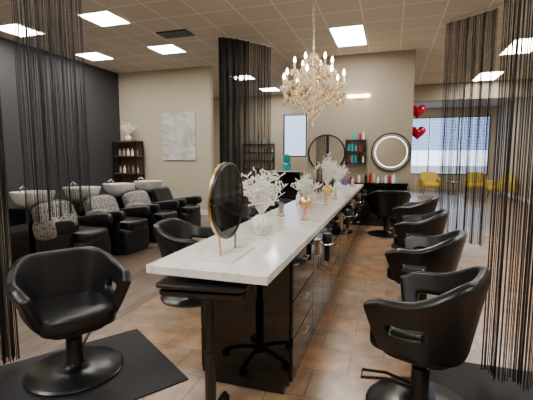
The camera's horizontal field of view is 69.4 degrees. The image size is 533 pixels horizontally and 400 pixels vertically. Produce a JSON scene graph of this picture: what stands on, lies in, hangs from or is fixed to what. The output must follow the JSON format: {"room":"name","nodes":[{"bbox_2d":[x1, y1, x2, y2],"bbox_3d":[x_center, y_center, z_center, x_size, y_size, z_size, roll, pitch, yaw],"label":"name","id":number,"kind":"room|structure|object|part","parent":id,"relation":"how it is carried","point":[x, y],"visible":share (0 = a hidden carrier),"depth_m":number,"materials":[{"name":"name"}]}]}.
{"room":"salon","nodes":[
{"label":"salon","id":0,"kind":"room"},
{"bbox_2d":[0,133,12,306],"bbox_3d":[-3.324,-0.816,3.811,1.700,3.700,0.150,2,7,18],"label":"wall partition","id":1,"kind":"structure","parent":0,"point":[0,133],"depth_m":3.69,"materials":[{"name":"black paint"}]},
{"bbox_2d":[0,37,120,207],"bbox_3d":[-5.818,-0.931,4.868,0.100,3.700,11.850,2,7,18],"label":"wall","id":2,"kind":"structure","parent":0,"point":[101,85],"depth_m":8.58,"materials":[{"name":"grey paint"}]},
{"bbox_2d":[118,66,213,209],"bbox_3d":[-2.699,-1.504,10.137,2.800,3.700,0.150,2,7,18],"label":"wall","id":3,"kind":"structure","parent":0,"point":[143,95],"depth_m":9.95,"materials":[{"name":"beige paint"}]},
{"bbox_2d":[161,112,195,159],"bbox_3d":[-2.253,-1.626,9.875,0.960,1.200,0.035,2,7,18],"label":"canvas painting","id":4,"kind":"object","parent":3,"relation":"attached to","point":[178,129],"visible":1,"depth_m":9.85},
{"bbox_2d":[200,210,207,214],"bbox_3d":[-2.668,0.282,10.231,2.680,0.130,0.020,2,7,18],"label":"baseboard","id":5,"kind":"structure","parent":3,"relation":"attached to","point":[203,212],"depth_m":9.88,"materials":[{"name":"white"}]},
{"bbox_2d":[213,93,307,194],"bbox_3d":[0.762,-1.908,13.862,7.100,3.700,0.100,2,7,18],"label":"wall","id":6,"kind":"structure","parent":0,"point":[277,108],"depth_m":13.94,"materials":[{"name":"beige paint"}]},
{"bbox_2d":[243,140,274,169],"bbox_3d":[-0.276,-1.662,14.091,1.170,1.161,0.140,2,7,18],"label":"wall shelf","id":7,"kind":"object","parent":6,"relation":"attached to","point":[273,148],"visible":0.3,"depth_m":13.96,"materials":[{"name":"black metal"}]},
{"bbox_2d":[283,114,306,156],"bbox_3d":[1.010,-2.292,13.692,0.850,1.500,0.110,2,7,18],"label":"window","id":8,"kind":"structure","parent":6,"relation":"in","point":[294,125],"depth_m":13.67,"materials":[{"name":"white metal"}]},
{"bbox_2d":[0,0,532,107],"bbox_3d":[1.191,-3.174,7.828,11.500,0.120,22.400,2,7,18],"label":"ceiling","id":9,"kind":"structure","parent":0,"point":[286,26],"depth_m":6.82,"materials":[{"name":"tile"}]},
{"bbox_2d":[0,93,19,364],"bbox_3d":[-1.784,-0.691,2.440,0.164,3.645,0.078,-4,7,-30],"label":"curtain","id":10,"kind":"object","parent":9,"relation":"hanging from","point":[4,209],"visible":0.93,"depth_m":2.58,"materials":[{"name":"black fabric"}]},
{"bbox_2d":[0,22,45,37],"bbox_3d":[-4.351,-2.984,6.759,0.610,0.024,0.610,2,7,18],"label":"ceiling light panel","id":11,"kind":"object","parent":9,"relation":"in","point":[5,27],"depth_m":6.71,"materials":[{"name":"white plastic"}]},
{"bbox_2d":[11,0,91,226],"bbox_3d":[-1.709,-1.212,3.072,0.075,2.746,0.977,0,6,1],"label":"curtain","id":12,"kind":"object","parent":9,"relation":"hanging from","point":[48,14],"visible":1,"depth_m":3.06,"materials":[{"name":"black fabric"}]},
{"bbox_2d":[76,51,115,60],"bbox_3d":[-3.791,-3.173,8.491,0.610,0.024,0.610,2,7,18],"label":"ceiling light panel","id":13,"kind":"object","parent":9,"relation":"in","point":[91,55],"depth_m":8.49,"materials":[{"name":"white plastic"}]},
{"bbox_2d":[77,9,132,26],"bbox_3d":[-2.608,-2.924,6.203,0.610,0.024,0.610,2,7,18],"label":"ceiling light panel","id":14,"kind":"object","parent":9,"relation":"in","point":[103,17],"depth_m":6.18,"materials":[{"name":"white plastic"}]},
{"bbox_2d":[146,43,187,54],"bbox_3d":[-2.049,-3.112,7.935,0.610,0.024,0.610,2,7,18],"label":"ceiling light panel","id":15,"kind":"object","parent":9,"relation":"in","point":[168,48],"depth_m":7.87,"materials":[{"name":"white plastic"}]},
{"bbox_2d":[156,29,194,38],"bbox_3d":[-1.654,-3.008,6.995,0.600,0.029,0.350,2,7,18],"label":"ceiling vent","id":16,"kind":"object","parent":9,"relation":"in","point":[180,33],"visible":1,"depth_m":6.95,"materials":[{"name":"black metal"}]},
{"bbox_2d":[218,35,249,204],"bbox_3d":[-0.598,-1.230,7.409,0.638,3.646,0.117,-3,7,-27],"label":"curtain","id":17,"kind":"object","parent":9,"relation":"hanging from","point":[234,50],"visible":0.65,"depth_m":7.32,"materials":[{"name":"black fabric"}]},
{"bbox_2d":[250,41,270,217],"bbox_3d":[-0.103,-1.271,7.782,0.534,3.646,0.075,-5,8,-40],"label":"curtain","id":18,"kind":"object","parent":9,"relation":"hanging from","point":[264,54],"visible":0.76,"depth_m":7.71,"materials":[{"name":"black fabric"}]},
{"bbox_2d":[258,87,279,91],"bbox_3d":[0.094,-3.616,12.571,0.610,0.024,0.610,2,7,18],"label":"ceiling light panel","id":19,"kind":"object","parent":9,"relation":"in","point":[272,88],"depth_m":12.57,"materials":[{"name":"white plastic"}]},
{"bbox_2d":[279,0,348,126],"bbox_3d":[0.526,-1.771,4.286,0.734,1.905,0.734,-1,6,-5],"label":"crystal chandelier","id":20,"kind":"object","parent":9,"relation":"hanging from","point":[312,97],"visible":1,"depth_m":4.25,"materials":[{"name":"glass"}]},
{"bbox_2d":[328,23,367,46],"bbox_3d":[1.529,-3.023,7.112,0.610,0.024,1.220,2,7,18],"label":"ceiling light panel","id":21,"kind":"object","parent":9,"relation":"in","point":[351,34],"depth_m":7.02,"materials":[{"name":"white plastic"}]},
{"bbox_2d":[437,0,513,246],"bbox_3d":[3.010,-0.871,4.096,1.016,3.646,4.908,1,6,11],"label":"curtain","id":22,"kind":"object","parent":9,"relation":"hanging from","point":[467,28],"visible":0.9,"depth_m":6.20,"materials":[{"name":"black fabric"}]},
{"bbox_2d":[475,70,505,80],"bbox_3d":[6.062,-3.398,10.562,0.610,0.024,1.220,2,7,18],"label":"ceiling light panel","id":23,"kind":"object","parent":9,"relation":"in","point":[496,72],"depth_m":10.32,"materials":[{"name":"white plastic"}]},
{"bbox_2d":[481,0,532,392],"bbox_3d":[1.717,-0.647,2.038,0.850,3.646,0.116,5,8,37],"label":"curtain","id":24,"kind":"object","parent":9,"relation":"hanging from","point":[512,90],"visible":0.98,"depth_m":2.31,"materials":[{"name":"black fabric"}]},
{"bbox_2d":[498,36,532,54],"bbox_3d":[5.145,-3.089,7.722,0.610,0.024,1.220,2,7,18],"label":"ceiling light panel","id":25,"kind":"object","parent":9,"relation":"in","point":[510,44],"depth_m":7.73,"materials":[{"name":"white plastic"}]},
{"bbox_2d":[0,189,532,365],"bbox_3d":[1.191,0.624,8.241,11.500,0.120,22.400,2,7,18],"label":"floor","id":26,"kind":"structure","parent":0,"point":[142,289],"depth_m":5.43,"materials":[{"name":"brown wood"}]},
{"bbox_2d":[9,185,112,262],"bbox_3d":[-2.882,0.345,5.286,1.402,1.072,0.760,2,7,18],"label":"chair","id":27,"kind":"object","parent":26,"relation":"on","point":[65,231],"visible":0.77,"depth_m":5.18,"materials":[{"name":"black leather"}]},
{"bbox_2d":[62,182,150,253],"bbox_3d":[-2.607,0.253,6.138,1.402,1.072,0.760,2,7,18],"label":"chair","id":28,"kind":"object","parent":26,"relation":"on","point":[129,229],"visible":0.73,"depth_m":5.93,"materials":[{"name":"black leather"}]},
{"bbox_2d":[112,140,144,189],"bbox_3d":[-3.636,-0.605,10.194,0.730,1.900,0.310,2,7,18],"label":"etagere shelf","id":29,"kind":"object","parent":26,"relation":"on","point":[131,153],"visible":0.69,"depth_m":10.20,"materials":[{"name":"brown wood"}]},
{"bbox_2d":[121,122,137,140],"bbox_3d":[-3.607,-1.801,10.088,0.434,0.508,0.439,-5,8,-36],"label":"plant","id":30,"kind":"object","parent":29,"relation":"on","point":[128,130],"visible":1,"depth_m":10.01,"materials":[{"name":"white ceramic"}]},
{"bbox_2d":[102,179,178,241],"bbox_3d":[-2.332,0.160,6.989,1.402,1.072,0.760,2,7,18],"label":"chair","id":31,"kind":"object","parent":26,"relation":"on","point":[125,195],"visible":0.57,"depth_m":6.84,"materials":[{"name":"black leather"}]},
{"bbox_2d":[134,177,201,225],"bbox_3d":[-2.053,0.066,7.854,1.399,1.072,0.730,2,7,18],"label":"chair","id":32,"kind":"object","parent":26,"relation":"on","point":[188,210],"visible":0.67,"depth_m":7.71,"materials":[{"name":"black leather"}]},
{"bbox_2d":[270,170,303,200],"bbox_3d":[0.679,-0.470,12.935,1.060,1.040,0.560,2,7,18],"label":"display cabinet","id":33,"kind":"object","parent":26,"relation":"on","point":[290,193],"visible":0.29,"depth_m":12.67,"materials":[{"name":"black laminate"}]},
{"bbox_2d":[282,154,290,170],"bbox_3d":[0.679,-1.266,12.849,0.300,0.560,0.295,2,7,18],"label":"canister","id":34,"kind":"object","parent":33,"relation":"on","point":[286,165],"visible":1,"depth_m":12.75,"materials":[{"name":"teal plastic"}]},
{"bbox_2d":[412,105,425,188],"bbox_3d":[3.798,-0.997,9.784,0.420,2.769,0.230,2,7,18],"label":"balloons","id":35,"kind":"object","parent":26,"relation":"on","point":[417,112],"visible":0.77,"depth_m":9.63,"materials":[{"name":"red plastic"}]},
{"bbox_2d":[418,172,442,194],"bbox_3d":[6.617,-0.685,15.582,0.810,0.902,0.686,1,6,8],"label":"armchair","id":36,"kind":"object","parent":26,"relation":"on","point":[426,179],"visible":0.91,"depth_m":15.69,"materials":[{"name":"yellow fabric"}]},
{"bbox_2d":[464,172,487,191],"bbox_3d":[8.233,-0.641,15.171,0.810,0.902,0.686,3,7,28],"label":"armchair","id":37,"kind":"object","parent":26,"relation":"on","point":[471,180],"visible":0.32,"depth_m":15.19,"materials":[{"name":"yellow fabric"}]},
{"bbox_2d":[486,174,516,199],"bbox_3d":[8.383,-0.485,13.736,0.686,0.902,0.810,0,6,-2],"label":"armchair","id":38,"kind":"object","parent":26,"relation":"on","point":[489,183],"visible":0.52,"depth_m":13.54,"materials":[{"name":"yellow fabric"}]},
{"bbox_2d":[83,225,532,399],"bbox_3d":[0.718,1.127,3.028,4.200,0.004,11.740,2,7,18],"label":"tile floor","id":39,"kind":"structure","parent":0,"point":[340,346],"depth_m":3.19,"materials":[{"name":"brown terracotta ceramic tile"},{"name":"grout"}]},
{"bbox_2d":[0,329,187,399],"bbox_3d":[-1.354,1.181,2.467,1.400,0.010,0.950,-5,8,-38],"label":"anti-fatigue mat","id":40,"kind":"object","parent":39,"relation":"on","point":[145,370],"visible":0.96,"depth_m":2.56,"materials":[{"name":"black rubber"}]},
{"bbox_2d":[4,246,130,396],"bbox_3d":[-1.308,0.767,2.592,0.731,0.783,0.638,-5,8,-40],"label":"chair","id":41,"kind":"object","parent":40,"relation":"on","point":[67,294],"visible":1,"depth_m":2.57,"materials":[{"name":"black leather"}]},
{"bbox_3d":[-1.291,0.769,2.572,0.466,0.171,0.484,-5,8,-40],"label":"seat","id":42,"kind":"part","parent":41,"relation":"part of","materials":[{"name":"black leather"}]},
{"bbox_2d":[153,218,214,307],"bbox_3d":[-0.803,0.615,4.021,0.676,0.800,0.760,1,6,8],"label":"chair","id":43,"kind":"object","parent":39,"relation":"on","point":[172,235],"visible":0.44,"depth_m":3.87,"materials":[{"name":"black leather"}]},
{"bbox_2d":[155,275,253,399],"bbox_3d":[-0.288,0.809,2.022,0.536,0.844,0.478,1,6,10],"label":"cart","id":44,"kind":"object","parent":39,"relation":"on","point":[173,286],"visible":0.66,"depth_m":1.87,"materials":[{"name":"black metal"}]},
{"bbox_2d":[240,204,267,223],"bbox_3d":[-0.293,0.451,5.533,0.676,0.800,0.760,3,7,23],"label":"chair","id":45,"kind":"object","parent":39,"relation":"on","point":[248,212],"visible":0.12,"depth_m":5.79,"materials":[{"name":"black leather"}]},
{"bbox_2d":[146,184,363,394],"bbox_3d":[0.725,0.448,5.042,0.687,0.920,6.695,2,7,18],"label":"station","id":46,"kind":"object","parent":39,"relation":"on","point":[262,339],"depth_m":2.39,"materials":[{"name":"white stone"}]},
{"bbox_2d":[197,162,254,263],"bbox_3d":[-0.213,0.047,2.102,0.200,0.509,0.420,2,7,18],"label":"mirror","id":47,"kind":"object","parent":46,"relation":"on","point":[225,193],"visible":1,"depth_m":2.05,"materials":[{"name":"gold metal"}]},
{"bbox_2d":[241,167,285,235],"bbox_3d":[-0.038,0.006,2.655,0.371,0.470,0.332,2,7,18],"label":"vase","id":48,"kind":"object","parent":46,"relation":"on","point":[260,194],"visible":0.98,"depth_m":2.61,"materials":[{"name":"white ceramic"}]},
{"bbox_2d":[276,202,285,216],"bbox_3d":[0.135,0.085,3.558,0.050,0.122,0.100,-3,7,-22],"label":"sign holder","id":49,"kind":"object","parent":46,"relation":"on","point":[281,205],"visible":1,"depth_m":3.54,"materials":[{"name":"white plastic"}]},
{"bbox_2d":[296,192,302,204],"bbox_3d":[0.384,-0.030,4.504,0.074,0.148,0.317,2,6,15],"label":"bottles","id":50,"kind":"object","parent":46,"relation":"on","point":[298,196],"visible":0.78,"depth_m":4.36,"materials":[{"name":"white plastic"}]},
{"bbox_2d":[300,205,308,219],"bbox_3d":[0.327,0.109,3.340,0.050,0.122,0.100,3,7,23],"label":"sign holder","id":51,"kind":"object","parent":46,"relation":"on","point":[304,206],"visible":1,"depth_m":3.32,"materials":[{"name":"white plastic"}]},
{"bbox_2d":[291,172,321,208],"bbox_3d":[0.416,-0.100,4.008,0.318,0.390,0.246,0,6,-4],"label":"vase","id":52,"kind":"object","parent":46,"relation":"on","point":[305,187],"visible":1,"depth_m":3.99,"materials":[{"name":"gold metal"}]},
{"bbox_2d":[311,166,327,201],"bbox_3d":[0.652,-0.204,4.785,0.200,0.430,0.340,2,7,18],"label":"mirror","id":53,"kind":"object","parent":46,"relation":"on","point":[318,176],"visible":0.92,"depth_m":4.72,"materials":[{"name":"gold metal"}]},
{"bbox_2d":[317,233,333,261],"bbox_3d":[0.467,0.367,3.006,0.126,0.220,0.112,2,7,18],"label":"holder","id":54,"kind":"object","parent":46,"relation":"attached to","point":[326,237],"visible":1,"depth_m":2.98,"materials":[{"name":"silver metal"}]},
{"bbox_2d":[323,193,327,204],"bbox_3d":[0.679,-0.009,4.428,0.050,0.122,0.100,2,7,18],"label":"sign holder","id":55,"kind":"object","parent":46,"relation":"on","point":[325,195],"visible":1,"depth_m":4.39,"materials":[{"name":"white plastic"}]},
{"bbox_2d":[314,152,341,195],"bbox_3d":[0.848,-0.368,5.397,0.399,0.621,0.361,4,7,30],"label":"vase","id":56,"kind":"object","parent":46,"relation":"on","point":[329,170],"visible":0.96,"depth_m":5.36,"materials":[{"name":"gold metal"}]},
{"bbox_2d":[334,189,337,198],"bbox_3d":[0.912,-0.081,5.085,0.050,0.122,0.100,0,6,-2],"label":"sign holder","id":57,"kind":"object","parent":46,"relation":"on","point":[335,190],"visible":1,"depth_m":5.07,"materials":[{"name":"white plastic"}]},
{"bbox_2d":[332,165,349,189],"bbox_3d":[1.201,-0.387,6.485,0.380,0.424,0.270,2,7,18],"label":"vase","id":58,"kind":"object","parent":46,"relation":"on","point":[337,185],"visible":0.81,"depth_m":6.46,"materials":[{"name":"white ceramic"}]},
{"bbox_2d":[331,176,353,186],"bbox_3d":[1.521,-0.378,7.402,0.369,0.212,0.790,3,7,28],"label":"bottles","id":59,"kind":"object","parent":46,"relation":"on","point":[351,180],"visible":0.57,"depth_m":7.27,"materials":[{"name":"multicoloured plastic"}]},
{"bbox_2d":[341,209,351,227],"bbox_3d":[0.925,0.213,4.426,0.126,0.220,0.112,2,7,18],"label":"holder","id":60,"kind":"object","parent":46,"relation":"attached to","point":[347,212],"visible":1,"depth_m":4.40,"materials":[{"name":"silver metal"}]},
{"bbox_2d":[353,197,360,210],"bbox_3d":[1.384,0.059,5.845,0.126,0.220,0.112,2,7,18],"label":"holder","id":61,"kind":"object","parent":46,"relation":"attached to","point":[358,199],"visible":1,"depth_m":5.82,"materials":[{"name":"silver metal"}]},
{"bbox_2d":[360,190,366,201],"bbox_3d":[1.796,-0.080,7.123,0.126,0.220,0.112,2,7,18],"label":"holder","id":62,"kind":"object","parent":46,"relation":"attached to","point":[363,191],"visible":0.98,"depth_m":7.09,"materials":[{"name":"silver metal"}]},
{"bbox_2d":[266,196,291,211],"bbox_3d":[0.195,0.287,7.045,0.676,0.800,0.760,1,6,13],"label":"chair","id":63,"kind":"object","parent":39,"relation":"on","point":[282,200],"visible":0.11,"depth_m":7.25,"materials":[{"name":"black leather"}]},
{"bbox_2d":[311,181,407,226],"bbox_3d":[1.973,0.067,8.477,2.110,0.925,0.400,2,7,18],"label":"console","id":64,"kind":"object","parent":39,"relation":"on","point":[369,219],"visible":0.34,"depth_m":8.21,"materials":[{"name":"black laminate"}]},
{"bbox_2d":[357,172,398,182],"bbox_3d":[2.393,-0.484,8.267,0.856,0.215,0.235,2,7,18],"label":"bottles","id":65,"kind":"object","parent":64,"relation":"on","point":[370,175],"visible":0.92,"depth_m":8.25,"materials":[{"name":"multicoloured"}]},
{"bbox_2d":[365,190,410,237],"bbox_3d":[2.292,0.225,7.295,0.826,0.870,0.735,1,6,8],"label":"chair","id":66,"kind":"object","parent":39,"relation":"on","point":[381,203],"visible":0.73,"depth_m":7.02,"materials":[{"name":"black leather"}]},
{"bbox_3d":[2.297,0.221,7.332,0.530,0.190,0.550,1,6,8],"label":"seat","id":67,"kind":"part","parent":66,"relation":"part of","materials":[{"name":"black leather"}]},
{"bbox_2d":[391,197,438,248],"bbox_3d":[2.393,0.362,6.234,0.698,0.826,0.785,4,7,33],"label":"chair","id":68,"kind":"object","parent":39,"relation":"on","point":[428,206],"visible":0.56,"depth_m":5.92,"materials":[{"name":"black leather"}]},
{"bbox_2d":[394,209,448,249],"bbox_3d":[1.931,0.518,4.870,0.684,0.809,0.768,3,7,28],"label":"chair","id":69,"kind":"object","parent":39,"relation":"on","point":[434,223],"visible":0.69,"depth_m":4.57,"materials":[{"name":"black leather"}]},
{"bbox_3d":[1.901,0.517,4.886,0.511,0.177,0.493,3,7,28],"label":"seat","id":70,"kind":"part","parent":69,"relation":"part of","materials":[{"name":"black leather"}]},
{"bbox_2d":[385,229,466,300],"bbox_3d":[1.418,0.670,3.477,0.684,0.809,0.768,4,7,33],"label":"chair","id":71,"kind":"object","parent":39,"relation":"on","point":[441,253],"visible":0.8,"depth_m":3.20,"materials":[{"name":"black leather"}]},
{"bbox_3d":[1.389,0.668,3.496,0.511,0.177,0.493,4,7,33],"label":"seat","id":72,"kind":"part","parent":71,"relation":"part of","materials":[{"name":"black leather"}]},
{"bbox_2d":[429,362,532,399],"bbox_3d":[1.373,1.225,2.067,1.000,0.010,1.300,2,7,18],"label":"anti-fatigue mat","id":73,"kind":"object","parent":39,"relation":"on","point":[467,380],"visible":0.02,"depth_m":2.47,"materials":[{"name":"black rubber"}]},
{"bbox_2d":[361,266,491,399],"bbox_3d":[0.876,0.781,2.180,0.636,0.844,0.703,5,8,41],"label":"chair","id":74,"kind":"object","parent":73,"relation":"on","point":[438,332],"visible":1,"depth_m":1.96,"materials":[{"name":"black leather"}]},
{"bbox_3d":[0.865,0.780,2.189,0.468,0.184,0.450,5,8,38],"label":"seat","id":75,"kind":"part","parent":74,"relation":"part of","materials":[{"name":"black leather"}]},
{"bbox_2d":[307,49,415,217],"bbox_3d":[2.048,-1.339,8.622,2.270,3.700,0.150,2,7,18],"label":"wall","id":76,"kind":"structure","parent":0,"point":[388,77],"depth_m":8.40,"materials":[{"name":"beige paint"}]},
{"bbox_2d":[308,134,344,171],"bbox_3d":[1.367,-1.064,8.772,0.860,0.860,0.035,2,7,18],"label":"round wall mirror","id":77,"kind":"object","parent":76,"relation":"attached to","point":[320,147],"visible":0.83,"depth_m":8.75,"materials":[{"name":"black metal"}]},
{"bbox_2d":[345,131,366,165],"bbox_3d":[1.978,-1.145,8.507,0.440,0.760,0.140,2,7,18],"label":"wall shelf","id":78,"kind":"object","parent":76,"relation":"attached to","point":[352,136],"visible":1,"depth_m":8.49,"materials":[{"name":"black metal"}]},
{"bbox_2d":[347,94,369,98],"bbox_3d":[2.008,-2.272,8.412,0.500,0.100,0.070,2,7,18],"label":"wall sconce","id":79,"kind":"object","parent":76,"relation":"attached to","point":[355,96],"visible":1,"depth_m":8.39,"materials":[{"name":"beige"}]},
{"bbox_2d":[371,133,411,171],"bbox_3d":[2.699,-1.037,8.344,0.840,0.840,0.037,2,7,18],"label":"round wall mirror","id":80,"kind":"object","parent":76,"relation":"attached to","point":[390,152],"visible":1,"depth_m":8.34,"materials":[{"name":"black metal"}]},
{"bbox_2d":[410,106,496,190],"bbox_3d":[7.932,-2.306,17.525,4.300,3.700,0.100,2,7,18],"label":"wall","id":81,"kind":"structure","parent":0,"point":[430,112],"depth_m":17.19,"materials":[{"name":"beige paint"}]},
{"bbox_2d":[411,115,490,174],"bbox_3d":[8.013,-2.447,17.436,3.700,2.600,0.110,2,7,18],"label":"window","id":82,"kind":"structure","parent":81,"relation":"in","point":[428,146],"depth_m":17.47,"materials":[{"name":"blue glass"}]},
{"bbox_2d":[414,78,532,101],"bbox_3d":[6.052,-3.264,11.530,4.300,0.500,0.200,2,7,18],"label":"header beam","id":83,"kind":"structure","parent":0,"point":[422,92],"depth_m":11.55,"materials":[{"name":"beige paint"}]},
{"bbox_2d":[492,97,532,198],"bbox_3d":[6.618,-1.087,6.302,0.100,3.700,22.200,2,7,18],"label":"wall","id":84,"kind":"structure","parent":0,"point":[520,103],"depth_m":13.82,"materials":[{"name":"beige paint"}]},
{"bbox_2d":[495,192,532,204],"bbox_3d":[6.561,0.686,6.513,0.020,0.130,22.200,2,7,18],"label":"baseboard","id":85,"kind":"structure","parent":84,"relation":"attached to","point":[495,192],"depth_m":13.41,"materials":[{"name":"white"}]}
]}

